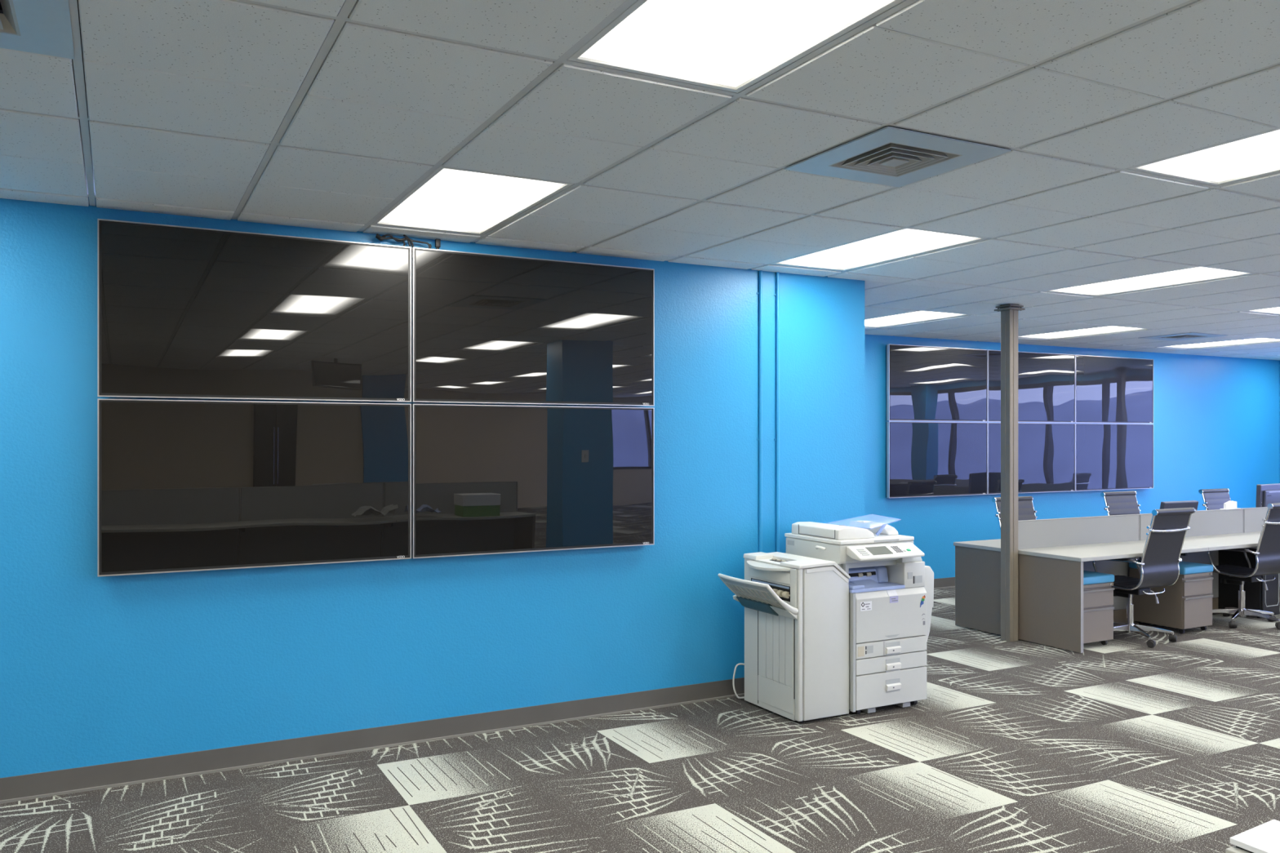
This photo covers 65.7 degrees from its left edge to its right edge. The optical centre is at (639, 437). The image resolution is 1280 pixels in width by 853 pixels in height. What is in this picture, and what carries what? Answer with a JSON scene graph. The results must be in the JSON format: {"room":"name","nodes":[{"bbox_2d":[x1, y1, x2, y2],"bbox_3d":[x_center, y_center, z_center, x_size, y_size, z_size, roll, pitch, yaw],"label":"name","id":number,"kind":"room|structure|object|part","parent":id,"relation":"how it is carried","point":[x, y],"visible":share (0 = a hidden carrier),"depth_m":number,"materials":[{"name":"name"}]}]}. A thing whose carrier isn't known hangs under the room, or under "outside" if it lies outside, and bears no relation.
{"room":"open-plan office","nodes":[
{"label":"open-plan office","id":0,"kind":"room"},
{"bbox_2d":[0,196,864,777],"bbox_3d":[-2.701,0.253,4.556,9.480,2.735,0.140,0,0,-28],"label":"wall","id":1,"kind":"structure","parent":0,"point":[95,670],"depth_m":5.17,"materials":[{"name":"blue paint"}]},
{"bbox_2d":[97,398,411,577],"bbox_3d":[-1.850,0.227,4.878,1.440,0.811,0.075,0,0,-28],"label":"wall screen","id":2,"kind":"object","parent":1,"relation":"attached to","point":[183,486],"visible":1,"depth_m":4.81,"materials":[{"name":"black glass"}]},
{"bbox_2d":[97,218,411,402],"bbox_3d":[-1.850,-0.594,4.878,1.440,0.811,0.075,0,0,-28],"label":"wall screen","id":3,"kind":"object","parent":1,"relation":"attached to","point":[184,312],"visible":1,"depth_m":4.81,"materials":[{"name":"black glass"}]},
{"bbox_2d":[0,577,955,804],"bbox_3d":[0.959,1.566,7.925,19.100,0.108,2.722,0,0,-28],"label":"baseboard","id":4,"kind":"structure","parent":1,"relation":"attached to","point":[79,780],"depth_m":5.09,"materials":[{"name":"grey plastic"}]},
{"bbox_2d":[411,404,654,558],"bbox_3d":[-0.569,0.227,5.555,1.440,0.811,0.075,0,0,-28],"label":"wall screen","id":5,"kind":"object","parent":1,"relation":"attached to","point":[486,479],"visible":1,"depth_m":5.49,"materials":[{"name":"black glass"}]},
{"bbox_2d":[411,247,654,406],"bbox_3d":[-0.569,-0.594,5.555,1.440,0.811,0.075,0,0,-28],"label":"wall screen","id":6,"kind":"object","parent":1,"relation":"attached to","point":[486,328],"visible":1,"depth_m":5.49,"materials":[{"name":"black glass"}]},
{"bbox_2d":[756,270,763,551],"bbox_3d":[0.767,0.128,6.297,0.044,2.384,0.023,0,0,-28],"label":"conduit","id":7,"kind":"object","parent":1,"relation":"attached to","point":[760,293],"depth_m":6.29,"materials":[{"name":"blue metal"}]},
{"bbox_2d":[773,271,779,551],"bbox_3d":[0.884,0.128,6.359,0.044,2.384,0.023,0,0,-28],"label":"conduit","id":8,"kind":"object","parent":1,"relation":"attached to","point":[777,439],"depth_m":6.35,"materials":[{"name":"blue metal"}]},
{"bbox_2d":[0,0,1279,359],"bbox_3d":[4.976,-1.150,0.322,19.500,0.170,20.320,0,0,-28],"label":"ceiling","id":9,"kind":"structure","parent":0,"point":[325,114],"depth_m":3.48,"materials":[{"name":"tile"}]},
{"bbox_2d":[0,0,75,59],"bbox_3d":[-1.708,-1.093,2.374,0.594,0.084,0.594,0,0,-28],"label":"ceiling vent","id":10,"kind":"object","parent":9,"relation":"in","point":[43,27],"visible":1,"depth_m":2.57,"materials":[{"name":"metal"}]},
{"bbox_2d":[375,233,440,250],"bbox_3d":[-1.216,-1.021,5.200,0.342,0.096,0.028,0,0,-29],"label":"cable bundle","id":11,"kind":"object","parent":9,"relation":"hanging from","point":[437,242],"visible":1,"depth_m":5.19,"materials":[{"name":"black plastic"}]},
{"bbox_2d":[372,166,573,235],"bbox_3d":[-0.810,-1.128,4.567,0.578,0.114,1.187,0,0,-28],"label":"ceiling light","id":12,"kind":"object","parent":9,"relation":"attached to","point":[450,199],"visible":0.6,"depth_m":4.51,"materials":[{"name":"grey plastic"}]},
{"bbox_2d":[567,0,904,93],"bbox_3d":[0.326,-1.128,2.417,0.578,0.114,1.187,0,0,-28],"label":"ceiling light","id":13,"kind":"object","parent":9,"relation":"attached to","point":[733,46],"visible":0.78,"depth_m":2.65,"materials":[{"name":"grey plastic"}]},
{"bbox_2d":[771,226,987,271],"bbox_3d":[1.334,-1.128,5.699,0.578,0.114,1.187,0,0,-28],"label":"ceiling light","id":14,"kind":"object","parent":9,"relation":"attached to","point":[906,242],"visible":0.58,"depth_m":5.64,"materials":[{"name":"grey plastic"}]},
{"bbox_2d":[784,125,1011,186],"bbox_3d":[0.972,-1.093,3.790,0.594,0.084,0.594,0,0,-28],"label":"ceiling vent","id":15,"kind":"object","parent":9,"relation":"in","point":[888,155],"visible":0.98,"depth_m":3.75,"materials":[{"name":"metal"}]},
{"bbox_3d":[0.972,-1.054,3.790,0.080,0.006,0.080,0,0,-28],"label":"plate","id":16,"kind":"part","parent":15,"relation":"part of","materials":[{"name":"paint"}]},
{"bbox_2d":[864,310,968,328],"bbox_3d":[2.343,-1.128,8.982,0.578,0.114,1.187,0,0,-28],"label":"ceiling light","id":17,"kind":"object","parent":9,"relation":"attached to","point":[922,315],"visible":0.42,"depth_m":8.91,"materials":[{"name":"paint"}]},
{"bbox_2d":[1017,325,1146,339],"bbox_3d":[4.487,-1.128,10.114,0.578,0.114,1.187,0,0,-28],"label":"ceiling light","id":18,"kind":"object","parent":9,"relation":"attached to","point":[1111,329],"visible":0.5,"depth_m":10.15,"materials":[{"name":"grey plastic"}]},
{"bbox_2d":[1044,266,1255,296],"bbox_3d":[3.478,-1.128,6.832,0.578,0.114,1.187,0,0,-28],"label":"ceiling light","id":19,"kind":"object","parent":9,"relation":"attached to","point":[1199,273],"visible":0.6,"depth_m":6.82,"materials":[{"name":"grey plastic"}]},
{"bbox_2d":[1138,332,1226,340],"bbox_3d":[5.700,-1.093,10.412,0.594,0.084,0.594,0,0,-28],"label":"ceiling vent","id":20,"kind":"object","parent":9,"relation":"in","point":[1189,335],"visible":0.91,"depth_m":10.36,"materials":[{"name":"metal"}]},
{"bbox_2d":[1128,128,1279,185],"bbox_3d":[2.470,-1.128,3.550,0.578,0.114,1.187,0,0,-28],"label":"ceiling light","id":21,"kind":"object","parent":9,"relation":"attached to","point":[1257,154],"visible":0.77,"depth_m":3.88,"materials":[{"name":"grey plastic"}]},
{"bbox_2d":[1164,333,1279,348],"bbox_3d":[6.631,-1.128,11.247,0.578,0.114,1.187,0,0,-28],"label":"ceiling light","id":22,"kind":"object","parent":9,"relation":"attached to","point":[1260,340],"visible":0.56,"depth_m":11.29,"materials":[{"name":"grey plastic"}]},
{"bbox_2d":[1248,306,1279,314],"bbox_3d":[5.622,-1.128,7.965,0.578,0.114,1.187,0,0,-28],"label":"ceiling light","id":23,"kind":"object","parent":9,"relation":"attached to","point":[1272,310],"visible":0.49,"depth_m":8.39,"materials":[{"name":"white plastic"}]},
{"bbox_2d":[0,587,1279,852],"bbox_3d":[4.916,1.620,0.229,19.882,0.001,20.212,0,0,-28],"label":"floor","id":24,"kind":"structure","parent":0,"point":[1125,744],"depth_m":4.70,"materials":[{"name":"carpet"}]},
{"bbox_2d":[732,662,744,698],"bbox_3d":[0.687,1.504,6.154,0.236,0.222,0.052,0,0,-28],"label":"power cord","id":25,"kind":"object","parent":24,"relation":"on","point":[740,664],"visible":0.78,"depth_m":6.12,"materials":[{"name":"white plastic"}]},
{"bbox_2d":[717,520,933,723],"bbox_3d":[1.136,1.053,5.952,1.266,1.134,0.677,0,0,-28],"label":"copier","id":26,"kind":"object","parent":24,"relation":"on","point":[837,622],"visible":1,"depth_m":5.78,"materials":[{"name":"white plastic"}]},
{"bbox_2d":[717,573,798,619],"bbox_3d":[0.659,0.921,5.760,0.242,0.225,0.550,0,0,-28],"label":"tray","id":27,"kind":"object","parent":26,"relation":"on","point":[771,596],"depth_m":5.71,"materials":[{"name":"white plastic"}]},
{"bbox_2d":[746,560,790,571],"bbox_3d":[0.723,0.753,5.799,0.101,0.024,0.450,0,0,-28],"label":"tray","id":28,"kind":"object","parent":26,"relation":"on","point":[757,565],"depth_m":5.77,"materials":[{"name":"white plastic"}]},
{"bbox_3d":[0.790,1.295,5.770,0.008,0.550,0.350,0,0,-28],"label":"panel","id":29,"kind":"part","parent":26,"relation":"part of","materials":[{"name":"white plastic"}]},
{"bbox_3d":[1.065,0.651,5.867,0.032,0.023,0.091,0,0,-28],"label":"lid hinge knob","id":30,"kind":"part","parent":26,"relation":"part of","materials":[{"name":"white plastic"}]},
{"bbox_3d":[1.060,1.167,5.684,0.326,0.866,0.045,0,0,-28],"label":"finisher door","id":31,"kind":"part","parent":26,"relation":"part of","materials":[{"name":"white plastic"}]},
{"bbox_3d":[1.280,0.608,6.091,0.565,0.023,0.546,0,0,-28],"label":"scanner lid","id":32,"kind":"part","parent":26,"relation":"part of","materials":[{"name":"white plastic"}]},
{"bbox_3d":[1.233,1.242,5.736,0.020,0.687,0.028,0,0,-28],"label":"post","id":33,"kind":"part","parent":26,"relation":"part of","materials":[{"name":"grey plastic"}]},
{"bbox_2d":[857,520,872,523],"bbox_3d":[1.389,0.519,6.123,0.070,0.010,0.070,0,0,-28],"label":"tray","id":34,"kind":"object","parent":26,"relation":"on","point":[861,522],"depth_m":6.10,"materials":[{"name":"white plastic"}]},
{"bbox_2d":[848,579,905,593],"bbox_3d":[1.314,0.872,5.986,0.408,0.053,0.382,0,0,-28],"label":"tray","id":35,"kind":"object","parent":26,"relation":"on","point":[855,586],"depth_m":5.87,"materials":[{"name":"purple plastic"}]},
{"bbox_3d":[1.439,0.666,5.804,0.490,0.071,0.132,0,0,-28],"label":"control panel","id":36,"kind":"part","parent":26,"relation":"part of","materials":[{"name":"white plastic"}]},
{"bbox_3d":[1.486,1.480,5.869,0.546,0.197,0.030,0,0,-28],"label":"paper drawer","id":37,"kind":"part","parent":26,"relation":"part of","materials":[{"name":"white plastic"}]},
{"bbox_3d":[1.486,1.331,5.869,0.546,0.089,0.030,0,0,-28],"label":"paper drawer","id":38,"kind":"part","parent":26,"relation":"part of","materials":[{"name":"white plastic"}]},
{"bbox_3d":[1.486,1.238,5.869,0.546,0.087,0.030,0,0,-28],"label":"paper drawer","id":39,"kind":"part","parent":26,"relation":"part of","materials":[{"name":"white plastic"}]},
{"bbox_3d":[1.485,1.044,5.869,0.546,0.292,0.030,0,0,-28],"label":"door","id":40,"kind":"part","parent":26,"relation":"part of","materials":[{"name":"white plastic"}]},
{"bbox_3d":[1.492,0.919,5.866,0.068,0.036,0.025,0,0,-28],"label":"name plate","id":41,"kind":"part","parent":26,"relation":"part of","materials":[{"name":"white paper"}]},
{"bbox_3d":[1.499,1.471,5.850,0.108,0.037,0.016,0,0,-28],"label":"drawer handle","id":42,"kind":"part","parent":26,"relation":"part of","materials":[{"name":"white plastic"}]},
{"bbox_3d":[1.499,1.349,5.850,0.108,0.037,0.016,0,0,-28],"label":"drawer handle","id":43,"kind":"part","parent":26,"relation":"part of","materials":[{"name":"white plastic"}]},
{"bbox_3d":[1.499,1.252,5.850,0.108,0.037,0.016,0,0,-28],"label":"drawer handle","id":44,"kind":"part","parent":26,"relation":"part of","materials":[{"name":"white plastic"}]},
{"bbox_2d":[994,303,1025,641],"bbox_3d":[2.956,0.278,7.924,0.166,2.685,0.166,0,0,-28],"label":"steel post","id":45,"kind":"object","parent":24,"relation":"on","point":[1009,312],"visible":1,"depth_m":7.89,"materials":[{"name":"grey metal"}]},
{"bbox_3d":[2.956,-1.040,7.924,0.166,0.050,0.166,0,0,-28],"label":"cap plate","id":46,"kind":"part","parent":45,"relation":"part of","materials":[{"name":"beige paint"}]},
{"bbox_2d":[991,496,1037,531],"bbox_3d":[3.604,1.082,8.848,0.659,1.075,0.740,0,0,-25],"label":"office chair","id":47,"kind":"object","parent":24,"relation":"on","point":[1026,511],"visible":0.14,"depth_m":9.15,"materials":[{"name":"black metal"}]},
{"bbox_3d":[3.380,0.872,8.772,0.024,0.653,0.688,0,0,-25],"label":"rail","id":48,"kind":"part","parent":47,"relation":"part of","materials":[{"name":"silver metal"}]},
{"bbox_3d":[3.481,0.869,9.081,0.430,0.576,0.159,0,0,-25],"label":"backrest","id":49,"kind":"part","parent":47,"relation":"part of","materials":[{"name":"black leather"}]},
{"bbox_2d":[1083,570,1114,644],"bbox_3d":[3.408,1.341,7.848,0.392,0.556,0.518,0,0,-28],"label":"pedestal","id":50,"kind":"object","parent":24,"relation":"on","point":[1098,591],"visible":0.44,"depth_m":7.64,"materials":[{"name":"beige metal"}]},
{"bbox_3d":[3.519,1.139,7.639,0.380,0.028,0.020,0,0,-28],"label":"rail","id":51,"kind":"part","parent":50,"relation":"part of","materials":[{"name":"beige metal"}]},
{"bbox_3d":[3.519,1.442,7.639,0.374,0.255,0.020,0,0,-28],"label":"drawer","id":52,"kind":"part","parent":50,"relation":"part of","materials":[{"name":"beige metal"}]},
{"bbox_3d":[3.519,1.235,7.639,0.374,0.134,0.020,0,0,-28],"label":"drawer","id":53,"kind":"part","parent":50,"relation":"part of","materials":[{"name":"beige metal"}]},
{"bbox_2d":[1083,570,1114,585],"bbox_3d":[3.408,1.093,7.849,0.392,0.061,0.516,0,0,-28],"label":"seat cushion","id":54,"kind":"object","parent":50,"relation":"on","point":[1090,578],"depth_m":7.65,"materials":[{"name":"blue fabric"}]},
{"bbox_2d":[953,506,1279,653],"bbox_3d":[5.754,1.145,9.424,6.232,0.950,1.280,0,0,-28],"label":"desk","id":55,"kind":"object","parent":24,"relation":"on","point":[1054,554],"visible":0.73,"depth_m":8.21,"materials":[{"name":"grey laminate"}]},
{"bbox_2d":[953,538,1000,551],"bbox_3d":[3.528,0.913,8.621,1.545,0.030,0.622,0,0,-28],"label":"countertop","id":56,"kind":"structure","parent":55,"relation":"on","point":[988,544],"depth_m":8.38,"materials":[{"name":"grey laminate"}]},
{"bbox_3d":[2.869,1.270,8.267,0.028,0.684,0.608,0,0,-28],"label":"panel","id":57,"kind":"part","parent":55,"relation":"part of","materials":[{"name":"beige laminate"}]},
{"bbox_3d":[3.172,1.270,7.694,0.028,0.684,0.608,0,0,-28],"label":"panel","id":58,"kind":"part","parent":55,"relation":"part of","materials":[{"name":"beige laminate"}]},
{"bbox_3d":[3.687,1.079,8.332,1.511,0.802,0.040,0,0,-28],"label":"fabric panel","id":59,"kind":"part","parent":55,"relation":"part of","materials":[{"name":"grey fabric"}]},
{"bbox_2d":[1017,540,1208,562],"bbox_3d":[3.835,0.913,8.039,1.545,0.030,0.622,0,0,-28],"label":"countertop","id":60,"kind":"structure","parent":55,"relation":"on","point":[1115,550],"depth_m":7.90,"materials":[{"name":"grey laminate"}]},
{"bbox_3d":[5.759,1.145,9.427,6.221,0.950,0.044,0,0,-28],"label":"panel trim","id":61,"kind":"part","parent":55,"relation":"part of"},
{"bbox_3d":[5.037,1.079,9.046,1.496,0.802,0.040,0,0,-28],"label":"fabric panel","id":62,"kind":"part","parent":55,"relation":"part of","materials":[{"name":"grey fabric"}]},
{"bbox_2d":[1142,533,1260,551],"bbox_3d":[5.191,0.913,8.755,1.518,0.030,0.622,0,0,-28],"label":"countertop","id":63,"kind":"structure","parent":55,"relation":"on","point":[1236,540],"depth_m":8.58,"materials":[{"name":"grey laminate"}]},
{"bbox_2d":[1219,501,1239,509],"bbox_3d":[5.555,0.631,9.319,0.230,0.078,0.060,0,0,-28],"label":"card holder","id":64,"kind":"object","parent":55,"relation":"on","point":[1229,504],"visible":1,"depth_m":9.30,"materials":[{"name":"white plastic"}]},
{"bbox_2d":[1244,531,1261,533],"bbox_3d":[6.535,0.913,9.465,1.518,0.030,0.622,0,0,-28],"label":"countertop","id":65,"kind":"structure","parent":55,"relation":"on","point":[1257,532],"depth_m":9.39,"materials":[{"name":"grey laminate"}]},
{"bbox_3d":[6.381,1.079,9.756,1.496,0.802,0.040,0,0,-28],"label":"fabric panel","id":66,"kind":"part","parent":55,"relation":"part of","materials":[{"name":"grey fabric"}]},
{"bbox_2d":[1255,483,1279,507],"bbox_3d":[6.474,0.684,10.139,0.530,0.427,0.200,0,0,-32],"label":"monitor","id":67,"kind":"object","parent":55,"relation":"on","point":[1266,494],"visible":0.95,"depth_m":10.03,"materials":[{"name":"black plastic"}]},
{"bbox_2d":[1100,491,1141,515],"bbox_3d":[4.925,1.076,9.547,0.659,1.086,0.740,0,0,-26],"label":"office chair","id":68,"kind":"object","parent":24,"relation":"on","point":[1117,503],"visible":0.2,"depth_m":9.80,"materials":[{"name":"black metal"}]},
{"bbox_3d":[4.703,0.865,9.467,0.024,0.660,0.688,0,0,-26],"label":"rail","id":69,"kind":"part","parent":68,"relation":"part of","materials":[{"name":"silver metal"}]},
{"bbox_2d":[1092,507,1195,648],"bbox_3d":[3.941,1.082,7.934,0.659,1.075,0.740,0,0,-28],"label":"office chair","id":70,"kind":"object","parent":24,"relation":"on","point":[1167,530],"visible":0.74,"depth_m":7.73,"materials":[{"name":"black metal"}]},
{"bbox_3d":[3.753,1.062,7.793,0.054,0.227,0.417,0,0,-28],"label":"armrest","id":71,"kind":"part","parent":70,"relation":"part of","materials":[{"name":"silver metal"}]},
{"bbox_3d":[3.840,1.535,8.103,0.043,0.080,0.285,0,0,-36],"label":"leg","id":72,"kind":"part","parent":70,"relation":"part of","materials":[{"name":"silver metal"}]},
{"bbox_3d":[3.777,1.535,7.911,0.285,0.080,0.043,0,0,-18],"label":"leg","id":73,"kind":"part","parent":70,"relation":"part of","materials":[{"name":"silver metal"}]},
{"bbox_3d":[3.769,0.872,7.816,0.024,0.653,0.688,0,0,-28],"label":"rail","id":74,"kind":"part","parent":70,"relation":"part of","materials":[{"name":"silver metal"}]},
{"bbox_3d":[3.941,1.535,7.791,0.043,0.080,0.285,0,0,0],"label":"leg","id":75,"kind":"part","parent":70,"relation":"part of","materials":[{"name":"silver metal"}]},
{"bbox_3d":[3.924,1.170,7.997,0.430,0.054,0.518,0,0,-28],"label":"seat","id":76,"kind":"part","parent":70,"relation":"part of","materials":[{"name":"black leather"}]},
{"bbox_3d":[4.105,1.535,7.910,0.285,0.080,0.043,0,0,18],"label":"leg","id":77,"kind":"part","parent":70,"relation":"part of","materials":[{"name":"silver metal"}]},
{"bbox_3d":[4.098,1.281,7.978,0.182,0.112,0.024,0,0,-11],"label":"height lever","id":78,"kind":"part","parent":70,"relation":"part of","materials":[{"name":"silver metal"}]},
{"bbox_3d":[4.188,1.062,8.023,0.054,0.227,0.417,0,0,-28],"label":"armrest","id":79,"kind":"part","parent":70,"relation":"part of","materials":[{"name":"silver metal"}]},
{"bbox_3d":[4.076,0.869,7.709,0.430,0.576,0.159,0,0,-28],"label":"backrest","id":80,"kind":"part","parent":70,"relation":"part of","materials":[{"name":"black leather"}]},
{"bbox_3d":[4.160,0.872,8.022,0.024,0.653,0.688,0,0,-28],"label":"rail","id":81,"kind":"part","parent":70,"relation":"part of","materials":[{"name":"silver metal"}]},
{"bbox_2d":[1128,560,1213,633],"bbox_3d":[4.518,1.341,8.435,0.392,0.556,0.518,0,0,-28],"label":"pedestal","id":82,"kind":"object","parent":24,"relation":"on","point":[1187,603],"visible":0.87,"depth_m":8.24,"materials":[{"name":"beige metal"}]},
{"bbox_2d":[1128,560,1213,574],"bbox_3d":[4.518,1.093,8.435,0.392,0.061,0.516,0,0,-28],"label":"seat cushion","id":83,"kind":"object","parent":82,"relation":"on","point":[1185,567],"depth_m":8.25,"materials":[{"name":"blue fabric"}]},
{"bbox_3d":[4.629,1.139,8.225,0.380,0.028,0.020,0,0,-28],"label":"rail","id":84,"kind":"part","parent":82,"relation":"part of","materials":[{"name":"beige metal"}]},
{"bbox_3d":[4.629,1.442,8.225,0.374,0.255,0.020,0,0,-28],"label":"drawer","id":85,"kind":"part","parent":82,"relation":"part of","materials":[{"name":"beige metal"}]},
{"bbox_3d":[4.629,1.235,8.225,0.374,0.134,0.020,0,0,-28],"label":"drawer","id":86,"kind":"part","parent":82,"relation":"part of","materials":[{"name":"beige metal"}]},
{"bbox_2d":[1198,488,1231,510],"bbox_3d":[6.303,1.082,10.276,0.659,1.075,0.740,0,0,-28],"label":"office chair","id":87,"kind":"object","parent":24,"relation":"on","point":[1213,499],"visible":0.13,"depth_m":10.51,"materials":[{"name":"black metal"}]},
{"bbox_3d":[6.084,0.872,10.188,0.024,0.653,0.688,0,0,-28],"label":"rail","id":88,"kind":"part","parent":87,"relation":"part of","materials":[{"name":"silver metal"}]},
{"bbox_3d":[6.169,0.869,10.501,0.430,0.576,0.159,0,0,-28],"label":"backrest","id":89,"kind":"part","parent":87,"relation":"part of","materials":[{"name":"black fabric"}]},
{"bbox_2d":[1225,845,1249,852],"bbox_3d":[2.098,1.404,2.831,0.605,0.408,0.505,0,0,-31],"label":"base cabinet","id":90,"kind":"object","parent":24,"relation":"on","point":[1233,849],"visible":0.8,"depth_m":2.88,"materials":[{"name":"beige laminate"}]},
{"bbox_2d":[1230,819,1279,852],"bbox_3d":[1.905,1.187,2.842,0.280,0.025,0.327,0,0,-28],"label":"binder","id":91,"kind":"object","parent":90,"relation":"on","point":[1264,837],"visible":1,"depth_m":2.90,"materials":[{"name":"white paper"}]},
{"bbox_2d":[1207,502,1279,629],"bbox_3d":[5.285,1.082,8.618,0.666,1.075,0.693,0,0,-28],"label":"office chair","id":92,"kind":"object","parent":24,"relation":"on","point":[1267,553],"visible":0.89,"depth_m":8.45,"materials":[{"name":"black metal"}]},
{"bbox_3d":[5.108,1.535,8.738,0.285,0.080,0.043,0,0,26],"label":"leg","id":93,"kind":"part","parent":92,"relation":"part of","materials":[{"name":"silver metal"}]},
{"bbox_3d":[5.075,1.062,8.492,0.054,0.227,0.417,0,0,-28],"label":"armrest","id":94,"kind":"part","parent":92,"relation":"part of","materials":[{"name":"silver metal"}]},
{"bbox_3d":[5.143,1.535,8.538,0.043,0.080,0.285,0,0,44],"label":"leg","id":95,"kind":"part","parent":92,"relation":"part of","materials":[{"name":"silver metal"}]},
{"bbox_3d":[5.091,0.872,8.514,0.024,0.653,0.688,0,0,-28],"label":"rail","id":96,"kind":"part","parent":92,"relation":"part of","materials":[{"name":"silver metal"}]},
{"bbox_3d":[5.245,1.170,8.695,0.430,0.054,0.518,0,0,-28],"label":"seat","id":97,"kind":"part","parent":92,"relation":"part of","materials":[{"name":"black leather"}]},
{"bbox_3d":[5.510,1.062,8.721,0.054,0.227,0.417,0,0,-28],"label":"armrest","id":98,"kind":"part","parent":92,"relation":"part of","materials":[{"name":"silver metal"}]},
{"bbox_3d":[5.433,1.535,8.691,0.285,0.080,0.043,0,0,-10],"label":"leg","id":99,"kind":"part","parent":92,"relation":"part of","materials":[{"name":"silver metal"}]},
{"bbox_3d":[5.344,1.535,8.509,0.043,0.080,0.285,0,0,-28],"label":"leg","id":100,"kind":"part","parent":92,"relation":"part of","materials":[{"name":"silver metal"}]},
{"bbox_3d":[5.420,1.281,8.676,0.182,0.112,0.024,0,0,-11],"label":"height lever","id":101,"kind":"part","parent":92,"relation":"part of","materials":[{"name":"silver metal"}]},
{"bbox_3d":[5.398,0.869,8.407,0.430,0.576,0.159,0,0,-28],"label":"backrest","id":102,"kind":"part","parent":92,"relation":"part of","materials":[{"name":"black leather"}]},
{"bbox_2d":[1217,547,1279,617],"bbox_3d":[5.567,1.320,9.114,0.260,0.600,0.484,0,0,-28],"label":"computer tower","id":103,"kind":"object","parent":24,"relation":"on","point":[1256,597],"visible":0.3,"depth_m":8.96,"materials":[{"name":"black plastic"}]},
{"bbox_3d":[5.673,1.310,8.914,0.260,0.580,0.022,0,0,-28],"label":"panel","id":104,"kind":"part","parent":103,"relation":"part of","materials":[{"name":"black plastic"}]},
{"bbox_2d":[864,333,1279,578],"bbox_3d":[4.420,0.253,11.372,9.760,2.735,0.140,0,0,-28],"label":"wall","id":105,"kind":"structure","parent":0,"point":[1215,424],"depth_m":12.44,"materials":[{"name":"blue paint"}]},
{"bbox_2d":[886,421,987,497],"bbox_3d":[3.179,0.226,10.589,1.414,0.792,0.075,0,0,-28],"label":"wall screen","id":106,"kind":"object","parent":105,"relation":"attached to","point":[924,459],"visible":1,"depth_m":10.54,"materials":[{"name":"black glass"}]},
{"bbox_2d":[886,343,987,422],"bbox_3d":[3.179,-0.574,10.589,1.414,0.792,0.075,0,0,-28],"label":"wall screen","id":107,"kind":"object","parent":105,"relation":"attached to","point":[924,383],"visible":1,"depth_m":10.54,"materials":[{"name":"black glass"}]},
{"bbox_2d":[987,422,1075,494],"bbox_3d":[4.435,0.226,11.253,1.414,0.792,0.075,0,0,-28],"label":"wall screen","id":108,"kind":"object","parent":105,"relation":"attached to","point":[1046,451],"visible":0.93,"depth_m":11.28,"materials":[{"name":"black glass"}]},
{"bbox_2d":[987,349,1075,422],"bbox_3d":[4.435,-0.574,11.253,1.414,0.792,0.075,0,0,-28],"label":"wall screen","id":109,"kind":"object","parent":105,"relation":"attached to","point":[1046,381],"visible":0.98,"depth_m":11.28,"materials":[{"name":"black glass"}]},
{"bbox_2d":[1075,423,1153,491],"bbox_3d":[5.690,0.226,11.916,1.414,0.792,0.075,0,0,-28],"label":"wall screen","id":110,"kind":"object","parent":105,"relation":"attached to","point":[1108,456],"visible":1,"depth_m":11.87,"materials":[{"name":"black glass"}]},
{"bbox_2d":[1075,355,1153,423],"bbox_3d":[5.690,-0.574,11.916,1.414,0.792,0.075,0,0,-28],"label":"wall screen","id":111,"kind":"object","parent":105,"relation":"attached to","point":[1108,389],"visible":1,"depth_m":11.87,"materials":[{"name":"black glass"}]},
{"bbox_2d":[1160,500,1198,511],"bbox_3d":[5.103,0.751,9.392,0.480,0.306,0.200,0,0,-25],"label":"office chair","id":112,"kind":"object","parent":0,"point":[1188,504],"visible":0.11,"depth_m":9.35,"materials":[{"name":"black fabric"}]},
{"bbox_2d":[1279,360,1279,483],"bbox_3d":[13.491,0.253,4.821,0.160,2.735,20.200,0,0,-28],"label":"wall","id":113,"kind":"structure","parent":0,"point":[1279,360],"depth_m":13.58,"materials":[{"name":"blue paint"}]}
]}

